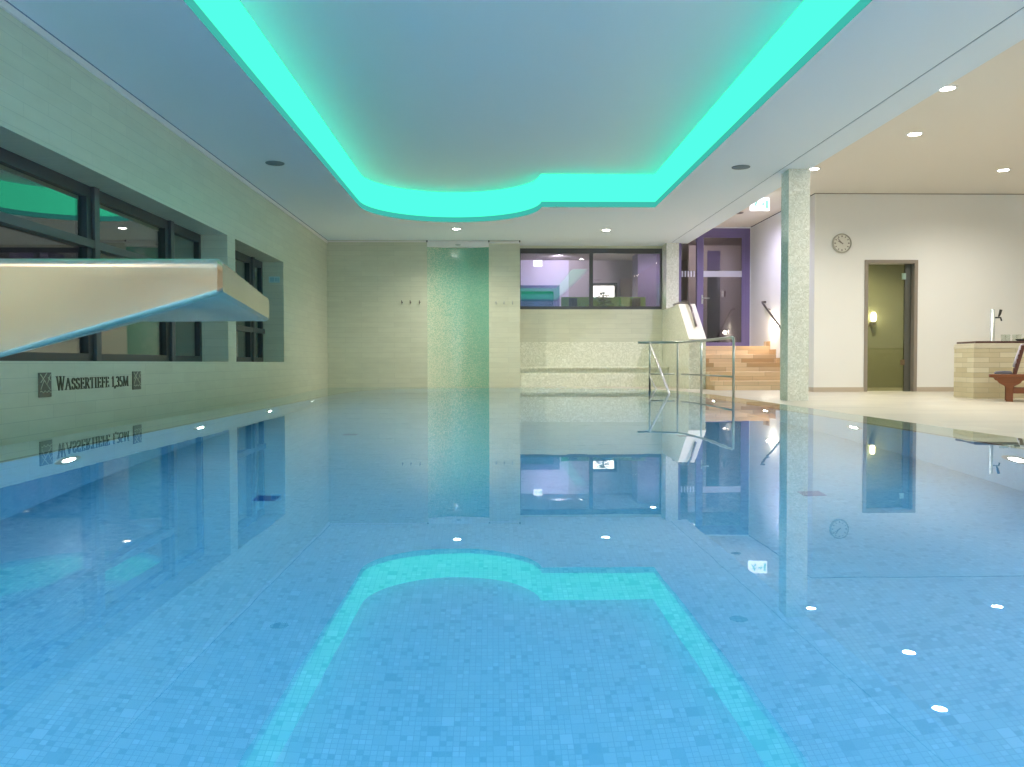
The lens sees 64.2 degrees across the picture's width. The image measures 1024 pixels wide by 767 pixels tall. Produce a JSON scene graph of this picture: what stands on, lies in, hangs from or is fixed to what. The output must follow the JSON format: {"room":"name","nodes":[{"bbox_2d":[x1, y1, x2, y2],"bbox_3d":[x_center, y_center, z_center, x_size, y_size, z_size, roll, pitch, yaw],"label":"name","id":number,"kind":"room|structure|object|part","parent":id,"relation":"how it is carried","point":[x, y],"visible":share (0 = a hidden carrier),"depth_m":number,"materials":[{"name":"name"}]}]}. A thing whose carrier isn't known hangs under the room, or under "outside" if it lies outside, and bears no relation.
{"room":"spa","nodes":[
{"label":"spa","id":0,"kind":"room"},
{"bbox_2d":[0,8,327,445],"bbox_3d":[-3.675,-1.156,3.382,0.722,3.650,26.200,0,1,-1],"label":"wall","id":1,"kind":"structure","parent":0,"point":[57,115],"depth_m":7.85,"materials":[{"name":"beige stone"}]},
{"bbox_2d":[38,372,51,397],"bbox_3d":[-3.368,0.010,5.883,0.018,0.177,0.160,0,1,-1],"label":"plaque","id":2,"kind":"object","parent":1,"relation":"attached to","point":[44,379],"visible":1,"depth_m":5.87,"materials":[{"name":"beige"}]},
{"bbox_2d":[55,376,128,390],"bbox_3d":[-3.389,-0.009,6.637,0.010,0.123,1.202,0,1,-1],"label":"depth lettering","id":3,"kind":"object","parent":1,"relation":"attached to","point":[59,382],"visible":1,"depth_m":6.51,"materials":[{"name":"black paint"}]},
{"bbox_2d":[0,147,201,361],"bbox_3d":[-3.739,-0.961,6.883,0.105,1.548,6.190,0,1,-1],"label":"window","id":4,"kind":"structure","parent":1,"relation":"in","point":[90,199],"depth_m":7.23,"materials":[{"name":"grey"}]},
{"bbox_2d":[132,371,140,389],"bbox_3d":[-3.405,-0.028,7.403,0.018,0.164,0.165,0,1,-1],"label":"plaque","id":5,"kind":"object","parent":1,"relation":"attached to","point":[136,375],"visible":1,"depth_m":7.39,"materials":[{"name":"beige tile"}]},
{"bbox_2d":[0,0,327,242],"bbox_3d":[-3.300,-2.442,3.119,0.022,0.050,25.720,0,1,-1],"label":"trim","id":6,"kind":"structure","parent":1,"relation":"attached to","point":[4,5],"depth_m":7.15,"materials":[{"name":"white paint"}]},
{"bbox_2d":[235,250,264,361],"bbox_3d":[-3.852,-1.077,11.465,0.105,1.548,2.380,0,1,-1],"label":"window","id":7,"kind":"structure","parent":1,"relation":"in","point":[250,329],"depth_m":12.03,"materials":[{"name":"grey metal"}]},
{"bbox_2d":[269,277,279,282],"bbox_3d":[-3.683,-1.609,12.638,0.167,0.095,0.017,0,1,-1],"label":"safety sign","id":8,"kind":"object","parent":1,"relation":"attached to","point":[271,279],"visible":1,"depth_m":12.63,"materials":[{"name":"teal plastic"}]},
{"bbox_2d":[327,240,519,387],"bbox_3d":[-1.778,-1.517,16.438,3.856,3.600,0.780,0,1,-1],"label":"wall","id":9,"kind":"structure","parent":0,"point":[375,339],"depth_m":16.04,"materials":[{"name":"beige tile"}]},
{"bbox_2d":[328,241,425,241],"bbox_3d":[-2.647,-2.782,15.985,1.958,0.025,0.018,0,1,-1],"label":"trim","id":10,"kind":"structure","parent":9,"relation":"attached to","point":[328,241],"depth_m":15.98,"materials":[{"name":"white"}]},
{"bbox_2d":[427,241,488,247],"bbox_3d":[-1.067,-2.747,16.223,1.214,0.121,0.422,0,1,-1],"label":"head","id":11,"kind":"object","parent":9,"relation":"attached to","point":[437,244],"visible":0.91,"depth_m":16.02},
{"bbox_2d":[427,247,488,386],"bbox_3d":[-1.062,-1.211,16.153,1.214,3.000,0.160,0,1,-1],"label":"wall niche","id":12,"kind":"object","parent":9,"relation":"in","point":[457,278],"visible":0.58,"depth_m":16.19,"materials":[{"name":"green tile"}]},
{"bbox_2d":[489,241,519,243],"bbox_3d":[-0.149,-2.777,16.047,0.612,0.045,0.018,0,1,-1],"label":"trim","id":13,"kind":"structure","parent":9,"relation":"attached to","point":[503,242],"depth_m":16.04,"materials":[{"name":"white"}]},
{"bbox_2d":[7,0,1023,245],"bbox_3d":[0.058,-2.491,3.540,6.900,0.001,26.400,0,1,-1],"label":"ceiling","id":14,"kind":"structure","parent":0,"point":[160,52],"depth_m":7.60,"materials":[{"name":"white paint"}]},
{"bbox_2d":[265,161,284,165],"bbox_3d":[-2.844,-2.641,9.789,0.224,0.013,0.224,0,1,-1],"label":"ceiling speaker","id":15,"kind":"object","parent":14,"relation":"attached to","point":[273,163],"visible":1,"depth_m":9.77,"materials":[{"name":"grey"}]},
{"bbox_2d":[267,162,282,165],"bbox_3d":[-2.844,-2.636,9.789,0.196,0.003,0.196,0,1,-1],"label":"grille","id":16,"kind":"object","parent":15,"relation":"attached to","point":[269,163],"depth_m":9.78,"materials":[{"name":"grey metal"}]},
{"bbox_2d":[732,165,749,169],"bbox_3d":[2.813,-2.656,10.028,0.224,0.013,0.224,0,1,-1],"label":"ceiling speaker","id":17,"kind":"object","parent":14,"relation":"attached to","point":[737,167],"visible":1,"depth_m":10.01,"materials":[{"name":"grey metal"}]},
{"bbox_2d":[240,0,802,191],"bbox_3d":[0.047,-3.110,7.787,4.630,0.001,12.380,0,1,-1],"label":"ceiling","id":18,"kind":"structure","parent":0,"point":[424,95],"depth_m":8.27,"materials":[{"name":"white paint"}]},
{"bbox_2d":[183,0,871,221],"bbox_3d":[0.048,-2.854,7.793,4.630,0.508,12.380,0,1,-1],"label":"band","id":19,"kind":"object","parent":18,"relation":"attached to","point":[813,23],"visible":1,"depth_m":9.34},
{"bbox_2d":[521,260,568,305],"bbox_3d":[0.288,-2.072,21.753,2.450,2.421,0.030,0,1,-1],"label":"wall","id":20,"kind":"structure","parent":0,"point":[551,272],"depth_m":21.73,"materials":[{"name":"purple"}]},
{"bbox_2d":[520,246,661,341],"bbox_3d":[1.636,-1.534,16.912,2.994,3.600,0.200,0,1,-1],"label":"wall","id":21,"kind":"structure","parent":0,"point":[536,325],"depth_m":16.82,"materials":[{"name":"beige tile"}]},
{"bbox_2d":[520,248,661,308],"bbox_3d":[1.637,-2.154,16.831,2.994,1.248,0.090,0,1,-1],"label":"window","id":22,"kind":"structure","parent":21,"relation":"in","point":[590,251],"depth_m":16.79,"materials":[{"name":"grey metal"}]},
{"bbox_2d":[569,260,687,303],"bbox_3d":[3.659,-2.066,21.951,9.600,2.800,0.200,0,1,-1],"label":"wall","id":23,"kind":"structure","parent":0,"point":[619,272],"depth_m":21.80,"materials":[{"name":"grey"}]},
{"bbox_2d":[593,283,616,296],"bbox_3d":[2.443,-1.773,21.779,0.720,1.814,0.100,0,1,-1],"label":"window","id":24,"kind":"structure","parent":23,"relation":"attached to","point":[611,288],"depth_m":21.75,"materials":[{"name":"white"}]},
{"bbox_2d":[632,254,659,305],"bbox_3d":[3.576,-2.049,20.648,0.930,2.421,0.800,0,1,-1],"label":"pillar lobby","id":25,"kind":"structure","parent":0,"point":[645,267],"depth_m":20.23,"materials":[{"name":"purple paint"}]},
{"bbox_2d":[662,243,678,309],"bbox_3d":[3.220,-2.372,16.604,0.252,1.715,0.450,0,1,-1],"label":"wall pier","id":26,"kind":"object","parent":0,"point":[670,251],"visible":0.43,"depth_m":16.39,"materials":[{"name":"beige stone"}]},
{"bbox_2d":[662,305,705,388],"bbox_3d":[3.284,-0.649,15.724,0.300,1.685,2.300,0,1,-1],"label":"wall","id":27,"kind":"structure","parent":0,"point":[689,353],"depth_m":15.24,"materials":[{"name":"beige tile"}]},
{"bbox_2d":[673,301,696,326],"bbox_3d":[3.290,-1.305,15.511,0.063,0.540,1.495,0,1,-5],"label":"handrail","id":28,"kind":"object","parent":27,"relation":"attached to","point":[681,302],"visible":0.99,"depth_m":15.14,"materials":[{"name":"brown metal"}]},
{"bbox_2d":[675,304,705,339],"bbox_3d":[3.301,-1.142,15.106,0.315,0.703,1.110,0,1,-1],"label":"trim","id":29,"kind":"structure","parent":27,"relation":"attached to","point":[693,333],"depth_m":14.94,"materials":[{"name":"beige stone"}]},
{"bbox_2d":[679,228,749,345],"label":"glass door","id":30,"kind":"structure","parent":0,"point":[730,256],"depth_m":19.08,"materials":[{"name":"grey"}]},
{"bbox_2d":[707,251,719,341],"bbox_3d":[4.705,-1.947,19.058,0.290,2.294,0.040,0,1,-1],"label":"doorway","id":31,"kind":"structure","parent":30,"relation":"in","point":[713,257],"depth_m":19.04,"materials":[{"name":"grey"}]},
{"bbox_3d":[4.704,-2.869,19.034,0.290,0.450,0.040,0,1,-1],"label":"transom panel","id":32,"kind":"part","parent":31,"relation":"part of","materials":[{"name":"paint"}]},
{"bbox_2d":[706,346,779,389],"bbox_3d":[4.109,-0.265,15.514,1.463,0.886,2.980,0,1,-1],"label":"stairs","id":33,"kind":"structure","parent":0,"point":[755,368],"depth_m":14.66,"materials":[{"name":"wood"}]},
{"bbox_2d":[521,39,1023,260],"bbox_3d":[4.839,-2.984,6.347,11.200,0.173,31.800,0,1,-1],"label":"ceiling","id":34,"kind":"structure","parent":0,"point":[972,131],"depth_m":10.62,"materials":[{"name":"beige paint"}]},
{"bbox_2d":[533,259,541,265],"bbox_3d":[0.650,-3.046,20.549,0.220,0.190,0.048,0,1,-1],"label":"exit sign","id":35,"kind":"object","parent":34,"relation":"hanging from","point":[537,262],"visible":1,"depth_m":20.53,"materials":[{"name":"white plastic"}]},
{"bbox_2d":[750,198,768,210],"bbox_3d":[4.064,-2.959,13.380,0.308,0.245,0.048,0,1,-1],"label":"exit sign","id":36,"kind":"object","parent":34,"relation":"hanging from","point":[762,204],"visible":0.84,"depth_m":13.36,"materials":[{"name":"white plastic"}]},
{"bbox_2d":[810,167,820,170],"bbox_3d":[4.253,-3.025,11.505,0.196,0.011,0.196,0,1,-1],"label":"recessed light","id":37,"kind":"object","parent":34,"relation":"in","point":[813,168],"visible":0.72,"depth_m":11.48,"materials":[{"name":"white"}]},
{"bbox_2d":[672,8,1023,244],"bbox_3d":[3.696,-2.747,3.523,0.345,0.500,26.200,0,1,-1],"label":"ceiling beam","id":38,"kind":"structure","parent":34,"relation":"attached to","point":[1008,33],"depth_m":7.66,"materials":[{"name":"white paint"}]},
{"bbox_2d":[673,7,1023,241],"bbox_3d":[3.516,-2.518,3.524,0.023,0.036,26.200,0,1,-1],"label":"trim","id":39,"kind":"structure","parent":38,"relation":"attached to","point":[1023,7],"depth_m":7.17,"materials":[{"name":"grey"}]},
{"bbox_2d":[906,132,923,136],"bbox_3d":[4.816,-2.981,9.758,0.196,0.011,0.196,0,1,-1],"label":"recessed light","id":40,"kind":"object","parent":34,"relation":"in","point":[912,134],"visible":1,"depth_m":9.76,"materials":[{"name":"white"}]},
{"bbox_2d":[938,85,957,91],"bbox_3d":[4.336,-2.939,8.127,0.196,0.011,0.196,0,1,-1],"label":"recessed light","id":41,"kind":"object","parent":34,"relation":"in","point":[949,87],"visible":0.71,"depth_m":8.13,"materials":[{"name":"white"}]},
{"bbox_2d":[996,168,1010,171],"bbox_3d":[6.981,-3.031,11.591,0.196,0.011,0.196,0,1,-1],"label":"recessed light","id":42,"kind":"object","parent":34,"relation":"in","point":[1003,169],"visible":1,"depth_m":11.59,"materials":[{"name":"white"}]},
{"bbox_2d":[546,387,1023,438],"bbox_3d":[3.209,0.488,3.793,14.600,0.220,26.600,0,1,-1],"label":"floor","id":43,"kind":"structure","parent":0,"point":[935,408],"depth_m":9.00,"materials":[{"name":"beige tile"}]},
{"bbox_2d":[520,342,668,386],"bbox_3d":[1.633,-0.336,16.516,2.960,1.024,0.648,0,1,-1],"label":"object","id":44,"kind":"object","parent":43,"relation":"on","point":[542,364],"visible":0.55,"depth_m":16.79,"materials":[{"name":"beige tile"}]},
{"bbox_2d":[780,169,809,400],"bbox_3d":[3.569,-1.229,10.295,0.265,2.880,0.265,0,1,-1],"label":"pillar","id":45,"kind":"structure","parent":43,"relation":"on","point":[795,183],"depth_m":10.17,"materials":[{"name":"beige stone"}]},
{"bbox_2d":[954,341,1023,398],"bbox_3d":[7.304,-0.181,10.744,2.614,0.750,0.573,0,1,5],"label":"bar counter","id":46,"kind":"object","parent":43,"relation":"on","point":[974,361],"depth_m":10.56,"materials":[{"name":"beige tile"}]},
{"bbox_2d":[990,309,1001,340],"bbox_3d":[6.456,-0.774,10.883,0.145,0.432,0.067,1,2,26],"label":"tap","id":47,"kind":"object","parent":46,"relation":"on","point":[992,317],"visible":0.89,"depth_m":10.88,"materials":[{"name":"silver metal"}]},
{"bbox_2d":[989,345,1023,401],"bbox_3d":[6.769,-0.117,9.645,1.952,0.680,0.460,1,2,30],"label":"lounger","id":48,"kind":"object","parent":43,"relation":"on","point":[1009,381],"visible":0.88,"depth_m":9.82,"materials":[{"name":"red wood"}]},
{"bbox_2d":[994,371,1011,373],"bbox_3d":[6.048,-0.138,10.054,0.190,0.040,0.340,1,2,30],"label":"seat cushion","id":49,"kind":"object","parent":48,"relation":"on","point":[995,372],"visible":1,"depth_m":9.91,"materials":[{"name":"grey fabric"}]},
{"bbox_3d":[6.668,-0.079,9.464,1.947,0.046,0.045,1,2,30],"label":"rail","id":50,"kind":"part","parent":48,"relation":"part of","materials":[{"name":"red wood"}]},
{"bbox_3d":[6.006,0.076,9.848,0.302,0.286,0.203,0,1,-1],"label":"leg","id":51,"kind":"part","parent":48,"relation":"part of","materials":[{"name":"red wood"}]},
{"bbox_2d":[1012,344,1023,366],"bbox_3d":[6.235,-0.322,9.931,0.239,0.321,0.242,1,2,30],"label":"towel","id":52,"kind":"object","parent":48,"relation":"on","point":[1019,348],"visible":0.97,"depth_m":9.89,"materials":[{"name":"white fabric"}]},
{"bbox_3d":[6.112,-0.285,9.829,0.118,0.350,0.040,1,2,30],"label":"backrest post","id":53,"kind":"part","parent":48,"relation":"part of","materials":[{"name":"brown wood"}]},
{"bbox_2d":[867,265,903,387],"bbox_3d":[6.396,-1.378,14.421,2.700,3.200,2.020,0,1,-1],"label":"wall","id":54,"kind":"structure","parent":0,"point":[885,282],"depth_m":15.35,"materials":[{"name":"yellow paint"}]},
{"bbox_2d":[869,312,875,324],"bbox_3d":[6.755,-1.213,15.270,0.096,0.245,0.148,0,1,-1],"label":"wall sconce","id":55,"kind":"object","parent":54,"relation":"attached to","point":[873,314],"visible":1,"depth_m":15.22,"materials":[{"name":"white glass"}]},
{"bbox_3d":[6.756,-1.247,15.244,0.096,0.175,0.096,0,1,-1],"label":"lamp shade","id":56,"kind":"part","parent":55,"relation":"part of","materials":[{"name":"white glass"}]},
{"bbox_2d":[750,194,1023,386],"bbox_3d":[7.541,-1.545,15.015,5.380,3.500,3.480,0,1,-1],"label":"wall","id":57,"kind":"structure","parent":0,"point":[968,249],"depth_m":13.25,"materials":[{"name":"white paint"}]},
{"bbox_2d":[714,227,750,345],"bbox_3d":[4.088,-1.943,16.451,1.473,2.421,0.020,0,1,-1],"label":"door frame","id":58,"kind":"structure","parent":57,"relation":"attached to","point":[750,228],"depth_m":16.44,"materials":[{"name":"purple"}]},
{"bbox_2d":[761,301,779,327],"bbox_3d":[4.806,-1.186,14.892,0.103,0.731,1.370,0,1,-1],"label":"wall handrail","id":59,"kind":"object","parent":57,"relation":"attached to","point":[762,302],"visible":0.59,"depth_m":15.06,"materials":[{"name":"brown metal"}]},
{"bbox_2d":[764,341,779,362],"bbox_3d":[4.850,-0.423,14.838,0.015,0.719,1.600,0,1,-1],"label":"baseboard","id":60,"kind":"structure","parent":57,"relation":"attached to","point":[766,343],"depth_m":15.14,"materials":[{"name":"wood"}]},
{"bbox_2d":[751,193,814,226],"bbox_3d":[4.850,-3.107,14.809,0.004,0.012,3.280,0,1,-1],"label":"trim","id":61,"kind":"structure","parent":57,"relation":"attached to","point":[814,193],"depth_m":15.24,"materials":[{"name":"grey"}]},
{"bbox_2d":[832,233,851,252],"bbox_3d":[5.326,-2.265,13.179,0.316,0.316,0.045,0,1,-1],"label":"wall clock","id":62,"kind":"object","parent":57,"relation":"attached to","point":[841,243],"visible":1,"depth_m":13.17,"materials":[{"name":"beige plastic"}]},
{"bbox_2d":[808,387,953,391],"bbox_3d":[7.471,0.083,13.708,5.192,0.072,0.812,0,1,-1],"label":"baseboard","id":63,"kind":"structure","parent":57,"relation":"attached to","point":[811,389],"depth_m":13.26,"materials":[{"name":"beige"}]},
{"bbox_2d":[864,260,917,391],"bbox_3d":[6.148,-0.938,13.328,0.870,2.135,0.175,0,1,-1],"label":"door frame","id":64,"kind":"structure","parent":57,"relation":"in","point":[910,275],"depth_m":13.30,"materials":[{"name":"brown"}]},
{"bbox_2d":[815,193,1023,194],"bbox_3d":[7.481,-3.071,13.232,5.180,0.012,0.004,0,1,-1],"label":"trim","id":65,"kind":"structure","parent":57,"relation":"attached to","point":[815,193],"depth_m":13.20,"materials":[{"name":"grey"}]},
{"bbox_3d":[3.719,-0.710,19.635,9.600,0.206,5.300,0,1,-1],"label":"floor","id":66,"kind":"structure","parent":0,"visible":0},
{"bbox_2d":[521,285,559,305],"bbox_3d":[0.658,-1.720,21.586,1.180,1.724,0.300,0,1,-1],"label":"reception desk","id":67,"kind":"object","parent":66,"relation":"on","point":[531,295],"visible":0.34,"depth_m":21.48,"materials":[{"name":"blue paint"}]},
{"bbox_3d":[0.669,-1.639,21.548,0.840,1.564,0.080,0,1,-1],"label":"cabinet door","id":68,"kind":"part","parent":67,"relation":"part of","materials":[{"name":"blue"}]},
{"bbox_2d":[569,298,576,305],"bbox_3d":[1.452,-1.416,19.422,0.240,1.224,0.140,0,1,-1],"label":"monitor","id":69,"kind":"object","parent":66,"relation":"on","point":[572,301],"visible":0.44,"depth_m":19.40,"materials":[{"name":"black plastic"}]},
{"bbox_2d":[561,297,645,305],"bbox_3d":[2.182,-1.445,19.829,2.020,1.259,0.600,0,1,-1],"label":"reception desk","id":70,"kind":"object","parent":66,"relation":"on","point":[581,301],"visible":0.14,"depth_m":19.52,"materials":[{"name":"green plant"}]},
{"bbox_2d":[595,291,613,305],"bbox_3d":[2.087,-1.451,18.606,0.670,1.334,0.742,1,2,44],"label":"potted plant","id":71,"kind":"object","parent":66,"relation":"on","point":[603,299],"visible":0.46,"depth_m":18.57,"materials":[{"name":"green plant"}]},
{"bbox_2d":[632,298,639,305],"bbox_3d":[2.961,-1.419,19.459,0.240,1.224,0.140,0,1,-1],"label":"monitor","id":72,"kind":"object","parent":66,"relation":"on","point":[635,301],"visible":0.45,"depth_m":19.43,"materials":[{"name":"black plastic"}]},
{"bbox_3d":[-0.008,0.478,3.024,5.410,0.290,20.820,0,1,-1],"label":"floor","id":73,"kind":"structure","parent":0,"visible":0},
{"bbox_2d":[638,336,734,396],"bbox_3d":[2.377,-0.115,11.610,0.917,1.048,3.024,0,1,-1],"label":"pool handrail","id":74,"kind":"object","parent":73,"relation":"on","point":[701,341],"visible":0.81,"depth_m":12.01,"materials":[{"name":"silver metal"}]},
{"bbox_3d":[2.212,-0.247,13.096,0.033,0.820,0.033,0,1,-1],"label":"post","id":75,"kind":"part","parent":74,"relation":"part of","materials":[{"name":"silver metal"}]},
{"bbox_3d":[2.172,-0.011,12.571,0.041,0.283,1.031,0,1,4],"label":"stair rail","id":76,"kind":"part","parent":74,"relation":"part of","materials":[{"name":"silver metal"}]},
{"bbox_3d":[2.093,-0.107,11.587,0.349,1.036,2.992,0,1,-1],"label":"stair rail","id":77,"kind":"part","parent":74,"relation":"part of","materials":[{"name":"silver metal"}]},
{"bbox_3d":[2.410,-0.151,13.034,0.390,0.023,0.058,0,2,21],"label":"rail","id":78,"kind":"part","parent":74,"relation":"part of","materials":[{"name":"silver metal"}]},
{"bbox_3d":[2.624,-0.244,12.926,0.033,0.820,0.033,0,1,-1],"label":"post","id":79,"kind":"part","parent":74,"relation":"part of","materials":[{"name":"silver metal"}]},
{"bbox_3d":[2.694,-0.607,11.854,0.575,0.078,2.782,-1,2,-17],"label":"rail","id":80,"kind":"part","parent":74,"relation":"part of","materials":[{"name":"silver metal"}]},
{"bbox_3d":[2.791,-0.221,12.020,0.033,0.820,0.033,0,1,-1],"label":"post","id":81,"kind":"part","parent":74,"relation":"part of","materials":[{"name":"silver metal"}]},
{"bbox_3d":[2.787,-0.116,11.635,0.096,0.023,2.326,0,1,-5],"label":"rail","id":82,"kind":"part","parent":74,"relation":"part of","materials":[{"name":"silver metal"}]},
{"bbox_3d":[2.844,-0.182,10.472,0.033,0.820,0.033,0,1,-1],"label":"post","id":83,"kind":"part","parent":74,"relation":"part of","materials":[{"name":"silver metal"}]},
{"bbox_3d":[0.156,1.007,2.901,4.410,1.338,19.740,0,1,-1],"label":"floor","id":84,"kind":"structure","parent":0,"visible":0},
{"bbox_2d":[0,387,1023,766],"bbox_3d":[-0.008,0.323,3.020,5.410,0.001,20.820,0,1,-1],"label":"pool water","id":85,"kind":"object","parent":84,"relation":"in","point":[337,576],"visible":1,"depth_m":1.46,"materials":[{"name":"blue liquid"}]},
{"bbox_2d":[0,259,268,357],"bbox_3d":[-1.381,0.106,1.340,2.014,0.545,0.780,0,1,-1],"label":"board","id":86,"kind":"object","parent":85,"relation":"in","point":[44,302],"visible":1,"depth_m":1.03,"materials":[{"name":"silver metal"}]}
]}

